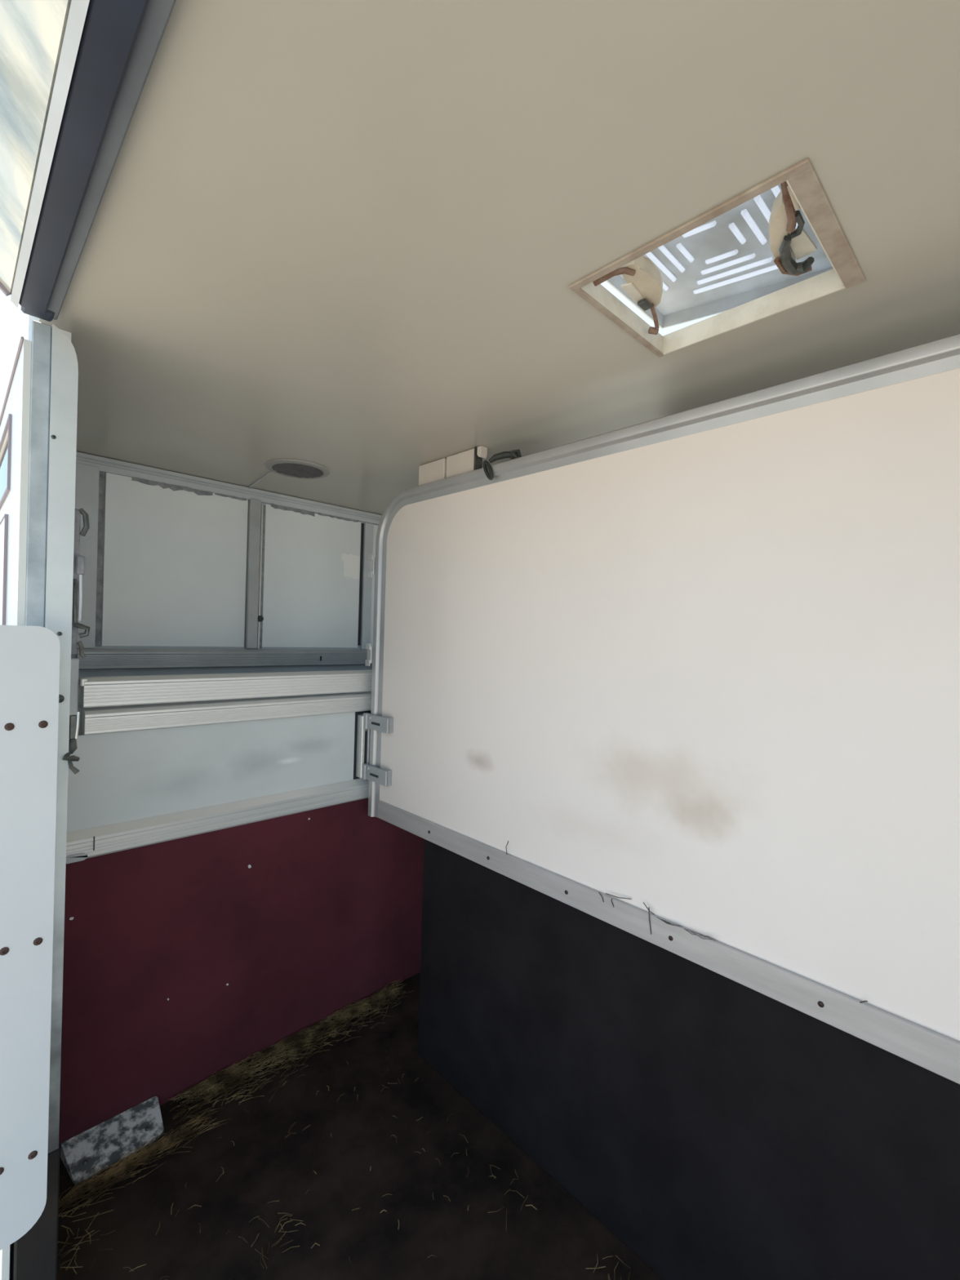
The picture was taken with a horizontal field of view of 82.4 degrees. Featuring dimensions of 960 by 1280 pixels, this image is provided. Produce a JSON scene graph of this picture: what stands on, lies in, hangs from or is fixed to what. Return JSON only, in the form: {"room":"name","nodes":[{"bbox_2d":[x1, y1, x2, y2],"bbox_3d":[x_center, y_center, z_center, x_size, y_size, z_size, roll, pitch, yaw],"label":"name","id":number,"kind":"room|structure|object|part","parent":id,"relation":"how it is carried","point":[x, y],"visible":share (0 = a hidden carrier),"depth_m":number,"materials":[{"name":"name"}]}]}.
{"room":"horse trailer interior","nodes":[
{"label":"horse trailer interior","id":0,"kind":"room"},
{"bbox_2d":[0,314,71,1279],"bbox_3d":[-0.512,0.554,0.710,0.086,2.449,5.500,1,1,-44],"label":"wall","id":1,"kind":"structure","parent":0,"point":[16,403],"depth_m":1.10,"materials":[{"name":"grey metal"}]},
{"bbox_2d":[0,514,8,625],"bbox_3d":[-1.243,0.128,1.409,0.006,0.845,0.415,1,1,-44],"label":"door","id":2,"kind":"structure","parent":1,"relation":"in","point":[4,522],"depth_m":1.26,"materials":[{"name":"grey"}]},
{"bbox_3d":[-1.243,0.128,1.409,0.004,0.835,0.405,1,1,-44],"label":"door","id":3,"kind":"part","parent":2,"relation":"part of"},
{"bbox_2d":[0,413,11,508],"bbox_3d":[-1.305,-0.432,1.491,0.012,0.170,0.720,1,1,-44],"label":"window","id":4,"kind":"structure","parent":1,"relation":"in","point":[5,458],"depth_m":1.36,"materials":[{"name":"grey"}]},
{"bbox_3d":[-1.302,-0.432,1.494,0.004,0.154,0.704,1,1,-44],"label":"pane","id":5,"kind":"part","parent":4,"relation":"part of","materials":[{"name":"clear glass"}]},
{"bbox_2d":[9,0,176,1279],"bbox_3d":[-0.305,0.410,0.491,0.110,2.147,1.804,1,1,-44],"label":"door frame","id":6,"kind":"structure","parent":1,"relation":"in","point":[109,48],"depth_m":1.00,"materials":[{"name":"metal"}]},
{"bbox_2d":[0,625,60,1250],"bbox_3d":[-1.101,0.539,0.784,0.777,1.144,0.034,1,1,-44],"label":"panel","id":7,"kind":"object","parent":6,"relation":"attached to","point":[29,655],"visible":1,"depth_m":1.02,"materials":[{"name":"metal"}]},
{"bbox_2d":[0,0,71,296],"bbox_3d":[-0.573,-1.079,0.095,0.915,0.932,1.685,1,1,-44],"label":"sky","id":8,"kind":"structure","parent":6,"relation":"attached to","point":[32,32],"depth_m":0.65,"materials":[{"name":"grey"}]},
{"bbox_3d":[-1.155,-1.098,0.697,0.908,0.925,0.010,1,1,-44],"label":"trim","id":9,"kind":"part","parent":8,"relation":"part of","materials":[{"name":"grey"}]},
{"bbox_3d":[-0.877,0.207,1.126,0.042,1.655,0.084,1,1,-44],"label":"jamb post","id":10,"kind":"part","parent":6,"relation":"part of","materials":[{"name":"metal"}]},
{"bbox_2d":[62,711,79,773],"bbox_3d":[-0.832,0.210,1.116,0.029,0.125,0.027,1,1,-44],"label":"trigger snap","id":11,"kind":"object","parent":6,"relation":"hanging from","point":[73,719],"visible":1,"depth_m":1.12,"materials":[{"name":"metal"}]},
{"bbox_2d":[71,507,89,658],"bbox_3d":[-0.830,-0.118,1.139,0.032,0.311,0.045,1,1,-44],"label":"latch","id":12,"kind":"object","parent":6,"relation":"attached to","point":[78,560],"depth_m":1.13,"materials":[{"name":"metal"}]},
{"bbox_3d":[-0.842,-0.120,1.139,0.012,0.300,0.028,1,1,-44],"label":"plate","id":13,"kind":"part","parent":12,"relation":"part of","materials":[{"name":"grey metal"}]},
{"bbox_3d":[-0.823,-0.087,1.129,0.006,0.095,0.006,2,1,23],"label":"pull rod","id":14,"kind":"part","parent":12,"relation":"part of","materials":[{"name":"silver metal"}]},
{"bbox_3d":[-0.821,-0.020,1.131,0.028,0.033,0.012,1,1,-44],"label":"lever","id":15,"kind":"part","parent":12,"relation":"part of","materials":[{"name":"metal"}]},
{"bbox_2d":[71,451,382,734],"bbox_3d":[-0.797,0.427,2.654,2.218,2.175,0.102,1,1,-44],"label":"window","id":16,"kind":"structure","parent":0,"point":[184,574],"depth_m":2.30,"materials":[{"name":"grey"}]},
{"bbox_3d":[-1.480,-0.304,1.949,0.196,0.665,0.018,1,1,-44],"label":"frame","id":17,"kind":"part","parent":16,"relation":"part of","materials":[{"name":"grey metal"}]},
{"bbox_3d":[-0.758,-0.632,2.639,2.215,0.049,0.020,1,1,-44],"label":"rail","id":18,"kind":"part","parent":16,"relation":"part of","materials":[{"name":"grey metal"}]},
{"bbox_3d":[-0.971,-0.095,2.428,0.028,0.028,0.018,1,1,-44],"label":"bolt knob","id":19,"kind":"part","parent":16,"relation":"part of","materials":[{"name":"metal"}]},
{"bbox_3d":[-0.582,-0.276,2.826,0.050,0.650,0.018,1,1,-44],"label":"frame","id":20,"kind":"part","parent":16,"relation":"part of","materials":[{"name":"grey metal"}]},
{"bbox_2d":[57,972,664,1279],"bbox_3d":[0.675,1.542,1.098,2.251,0.060,4.345,1,1,-44],"label":"floor","id":21,"kind":"structure","parent":0,"point":[561,1238],"depth_m":1.46,"materials":[{"name":"brown rubber"}]},
{"bbox_2d":[60,1096,164,1186],"bbox_3d":[-1.047,1.435,1.577,0.240,0.040,0.124,1,1,-44],"label":"plate","id":22,"kind":"object","parent":21,"relation":"on","point":[104,1144],"visible":1,"depth_m":1.57,"materials":[{"name":"metal"}]},
{"bbox_2d":[58,657,424,1157],"bbox_3d":[-0.429,0.768,2.269,2.216,1.399,0.062,1,1,-44],"label":"wall","id":23,"kind":"structure","parent":21,"relation":"on","point":[232,886],"depth_m":1.81,"materials":[{"name":"red plastic"}]},
{"bbox_3d":[-0.421,0.597,2.265,2.216,0.080,0.049,1,1,-44],"label":"rail","id":24,"kind":"part","parent":23,"relation":"part of","materials":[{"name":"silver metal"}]},
{"bbox_2d":[57,977,631,1279],"bbox_3d":[-0.465,1.461,1.491,1.184,0.024,1.313,1,1,-33],"label":"hay","id":25,"kind":"object","parent":21,"relation":"on","point":[120,1169],"visible":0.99,"depth_m":1.75},
{"bbox_2d":[368,333,959,1279],"bbox_3d":[0.488,0.486,1.259,0.059,2.029,2.595,1,1,-44],"label":"wall","id":26,"kind":"structure","parent":21,"relation":"on","point":[673,749],"depth_m":1.23,"materials":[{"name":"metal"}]},
{"bbox_2d":[364,643,373,666],"bbox_3d":[-0.441,0.058,2.176,0.012,0.089,0.034,1,1,-44],"label":"plate","id":27,"kind":"object","parent":26,"relation":"attached to","point":[367,663],"visible":1,"depth_m":2.17,"materials":[{"name":"metal"}]},
{"bbox_3d":[-0.437,0.059,2.176,0.007,0.065,0.030,1,1,-44],"label":"plate","id":28,"kind":"part","parent":27,"relation":"part of","materials":[{"name":"metal"}]},
{"bbox_2d":[367,554,375,577],"bbox_3d":[-0.430,-0.293,2.173,0.012,0.092,0.034,1,1,-44],"label":"plate","id":29,"kind":"object","parent":26,"relation":"attached to","point":[371,557],"visible":1,"depth_m":2.17,"materials":[{"name":"metal"}]},
{"bbox_3d":[-0.426,-0.293,2.174,0.007,0.068,0.030,1,1,-44],"label":"plate","id":30,"kind":"part","parent":29,"relation":"part of","materials":[{"name":"metal"}]},
{"bbox_2d":[355,712,393,786],"bbox_3d":[-0.413,0.421,2.136,0.044,0.262,0.186,1,1,-44],"label":"partition hinge","id":31,"kind":"object","parent":26,"relation":"attached to","point":[366,722],"visible":0.99,"depth_m":2.15,"materials":[{"name":"metal"}]},
{"bbox_2d":[418,457,446,485],"bbox_3d":[-0.164,-0.596,1.962,0.030,0.077,0.143,1,1,-44],"label":"block","id":32,"kind":"object","parent":26,"relation":"on","point":[436,470],"visible":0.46,"depth_m":1.94,"materials":[{"name":"beige plastic"}]},
{"bbox_2d":[446,448,474,477],"bbox_3d":[-0.058,-0.592,1.853,0.030,0.077,0.140,1,1,-44],"label":"block","id":33,"kind":"object","parent":26,"relation":"on","point":[463,462],"visible":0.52,"depth_m":1.84,"materials":[{"name":"beige plastic"}]},
{"bbox_2d":[473,446,482,470],"bbox_3d":[-0.006,-0.589,1.797,0.029,0.080,0.009,1,1,-44],"label":"bar","id":34,"kind":"object","parent":26,"relation":"on","point":[477,464],"visible":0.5,"depth_m":1.79,"materials":[{"name":"metal"}]},
{"bbox_2d":[482,448,521,479],"bbox_3d":[0.065,-0.536,1.686,0.132,0.085,0.024,2,1,26],"label":"ring","id":35,"kind":"object","parent":26,"relation":"hanging from","point":[513,454],"visible":0.97,"depth_m":1.69,"materials":[{"name":"metal"}]},
{"bbox_3d":[0.520,0.108,1.245,0.034,1.195,2.550,1,1,-44],"label":"panel","id":36,"kind":"part","parent":26,"relation":"part of","materials":[{"name":"white plastic"}]},
{"bbox_2d":[39,0,959,515],"bbox_3d":[0.733,-0.619,1.073,2.272,0.034,4.345,1,1,-44],"label":"ceiling","id":37,"kind":"structure","parent":0,"point":[350,238],"depth_m":0.80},
{"bbox_2d":[248,471,273,488],"bbox_3d":[-0.900,-0.656,2.248,0.014,0.008,0.330,1,1,-39],"label":"wire","id":38,"kind":"object","parent":37,"relation":"attached to","point":[264,476],"visible":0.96,"depth_m":2.23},
{"bbox_2d":[265,458,329,479],"bbox_3d":[-0.694,-0.649,2.093,0.236,0.009,0.236,1,1,-44],"label":"ceiling vent","id":39,"kind":"object","parent":37,"relation":"in","point":[296,468],"visible":1,"depth_m":2.07,"materials":[{"name":"grey plastic"}]},
{"bbox_2d":[271,462,323,478],"bbox_3d":[-0.694,-0.648,2.093,0.188,0.009,0.188,1,1,-44],"label":"grille","id":40,"kind":"object","parent":39,"relation":"attached to","point":[296,470],"depth_m":2.08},
{"bbox_2d":[476,445,487,458],"bbox_3d":[0.007,-0.610,1.786,0.026,0.035,0.020,1,1,-44],"label":"wedge","id":41,"kind":"object","parent":37,"relation":"attached to","point":[482,452],"visible":1,"depth_m":1.78,"materials":[{"name":"white plastic"}]},
{"bbox_2d":[568,158,865,357],"bbox_3d":[0.406,-0.662,0.952,0.370,0.113,0.387,1,1,-44],"label":"roof hatch","id":42,"kind":"object","parent":37,"relation":"attached to","point":[779,245],"visible":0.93,"depth_m":0.97,"materials":[{"name":"white plastic"}]},
{"bbox_3d":[0.297,-0.648,0.989,0.142,0.024,0.049,1,1,-44],"label":"stay arm","id":43,"kind":"part","parent":42,"relation":"part of","materials":[{"name":"beige plastic"}]},
{"bbox_3d":[0.403,-0.695,0.957,0.370,0.049,0.368,1,1,-44],"label":"lid","id":44,"kind":"part","parent":42,"relation":"part of","materials":[{"name":"white"}]},
{"bbox_3d":[0.478,-0.640,0.869,0.034,0.024,0.183,2,1,32],"label":"stay arm","id":45,"kind":"part","parent":42,"relation":"part of","materials":[{"name":"beige plastic"}]},
{"bbox_3d":[0.507,-0.620,0.885,0.098,0.018,0.041,1,1,-44],"label":"lever","id":46,"kind":"part","parent":42,"relation":"part of","materials":[{"name":"metal"}]}
]}

